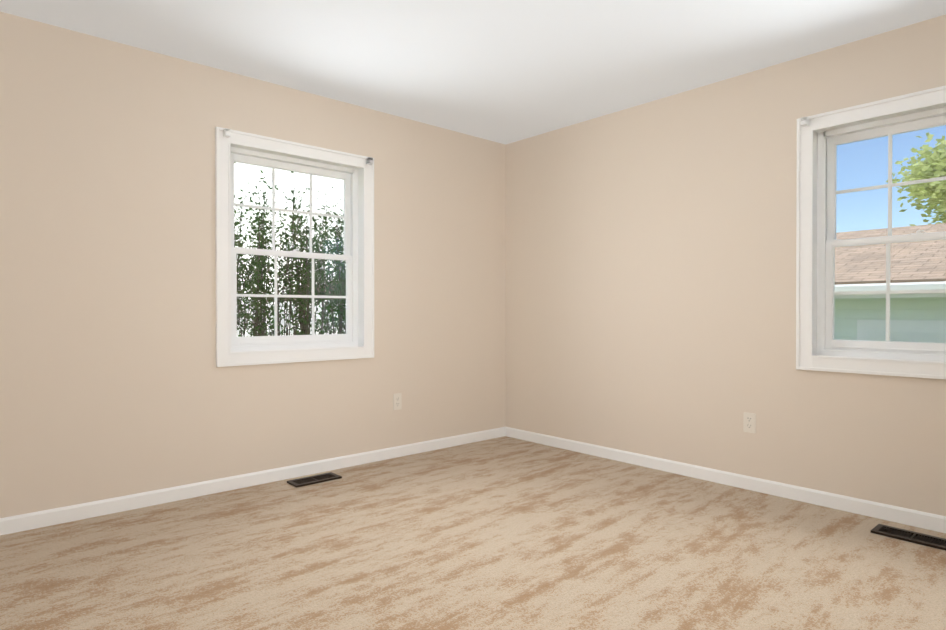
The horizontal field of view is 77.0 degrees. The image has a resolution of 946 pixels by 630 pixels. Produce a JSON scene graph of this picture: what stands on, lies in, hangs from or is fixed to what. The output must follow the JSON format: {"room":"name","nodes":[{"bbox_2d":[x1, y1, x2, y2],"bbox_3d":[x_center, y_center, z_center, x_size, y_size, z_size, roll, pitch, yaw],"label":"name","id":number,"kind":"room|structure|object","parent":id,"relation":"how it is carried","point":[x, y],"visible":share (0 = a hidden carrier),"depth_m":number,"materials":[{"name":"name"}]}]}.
{"room":"empty bedroom","nodes":[
{"label":"empty bedroom","id":0,"kind":"room"},
{"bbox_2d":[0,12,505,517],"bbox_3d":[-1.458,-0.198,3.548,4.820,2.440,0.160,0,0,-42],"label":"wall","id":1,"kind":"structure","parent":0,"point":[114,382],"depth_m":3.28,"materials":[{"name":"beige paint"}]},
{"bbox_2d":[0,427,505,535],"bbox_3d":[-1.400,0.984,3.491,4.500,0.078,0.013,0,0,-42],"label":"baseboard","id":2,"kind":"structure","parent":1,"relation":"attached to","point":[34,520],"depth_m":3.42,"materials":[{"name":"white paint"}]},
{"bbox_2d":[215,127,373,366],"bbox_3d":[-1.136,-0.392,3.823,1.052,1.375,0.278,0,0,-42],"label":"window","id":3,"kind":"structure","parent":1,"relation":"in","point":[355,172],"depth_m":3.80,"materials":[{"name":"white paint"}]},
{"bbox_2d":[393,393,401,409],"bbox_3d":[-0.541,0.620,4.260,0.070,0.115,0.008,0,0,-42],"label":"electrical outlet","id":4,"kind":"object","parent":1,"relation":"attached to","point":[397,401],"visible":1,"depth_m":4.26,"materials":[{"name":"beige plastic"}]},
{"bbox_2d":[0,436,945,629],"bbox_3d":[0.497,1.095,1.367,4.820,0.120,6.030,0,0,-42],"label":"floor","id":5,"kind":"structure","parent":0,"point":[505,533],"depth_m":2.51,"materials":[{"name":"carpet"}]},
{"bbox_2d":[287,472,341,487],"bbox_3d":[-0.977,1.013,3.670,0.300,0.015,0.135,0,0,-42],"label":"floor air vent","id":6,"kind":"object","parent":5,"relation":"on","point":[311,480],"visible":1,"depth_m":3.65,"materials":[{"name":"brown metal"}]},
{"bbox_2d":[871,524,945,550],"bbox_3d":[2.023,1.019,2.736,0.135,0.015,0.300,0,0,-42],"label":"floor air vent","id":7,"kind":"object","parent":5,"relation":"on","point":[912,536],"visible":0.98,"depth_m":2.74,"materials":[{"name":"brown metal"}]},
{"bbox_2d":[0,0,945,144],"bbox_3d":[0.497,-1.480,1.352,4.820,0.150,6.030,0,0,-42],"label":"ceiling","id":8,"kind":"structure","parent":0,"point":[505,72],"depth_m":3.09,"materials":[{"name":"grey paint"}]},
{"bbox_2d":[506,15,945,515],"bbox_3d":[1.769,-0.197,3.434,0.160,2.440,4.630,0,0,-42],"label":"wall","id":9,"kind":"structure","parent":0,"point":[651,278],"depth_m":3.69,"materials":[{"name":"beige paint"}]},
{"bbox_2d":[506,427,945,532],"bbox_3d":[1.704,0.984,3.383,0.013,0.078,4.310,0,0,-42],"label":"baseboard","id":10,"kind":"structure","parent":9,"relation":"attached to","point":[916,518],"depth_m":3.44,"materials":[{"name":"white paint"}]},
{"bbox_2d":[743,412,755,432],"bbox_3d":[1.618,0.631,3.481,0.008,0.115,0.070,0,0,-42],"label":"electrical outlet","id":11,"kind":"object","parent":9,"relation":"attached to","point":[749,422],"visible":1,"depth_m":3.48,"materials":[{"name":"beige plastic"}]},
{"bbox_2d":[796,85,945,378],"bbox_3d":[2.197,-0.387,2.939,0.278,1.375,1.052,0,0,-42],"label":"window","id":12,"kind":"structure","parent":9,"relation":"in","point":[821,137],"depth_m":3.15,"materials":[{"name":"white paint"}]},
{"label":"outside","id":13,"kind":"structure","parent":0,"visible":0},
{"bbox_3d":[7.731,2.324,11.665,100.000,0.300,80.000,0,0,-42],"label":"lawn","id":14,"kind":"structure","parent":13,"visible":0},
{"bbox_2d":[234,167,345,336],"bbox_3d":[-1.918,0.158,6.848,4.302,4.093,1.587,0,0,-42],"label":"trees","id":15,"kind":"object","parent":14,"relation":"on","point":[339,276],"depth_m":6.52,"materials":[{"name":"green plant"}]},
{"bbox_2d":[237,303,345,336],"bbox_3d":[-3.054,1.021,7.969,9.000,2.350,0.070,0,0,-42],"label":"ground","id":16,"kind":"structure","parent":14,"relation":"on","point":[319,310],"depth_m":8.29,"materials":[{"name":"white"}]},
{"bbox_2d":[886,132,945,225],"bbox_3d":[11.625,-1.252,13.809,4.384,6.834,3.668,0,0,-42],"label":"tree","id":17,"kind":"object","parent":14,"relation":"on","point":[938,196],"depth_m":13.86,"materials":[{"name":"green plant"}]}
]}

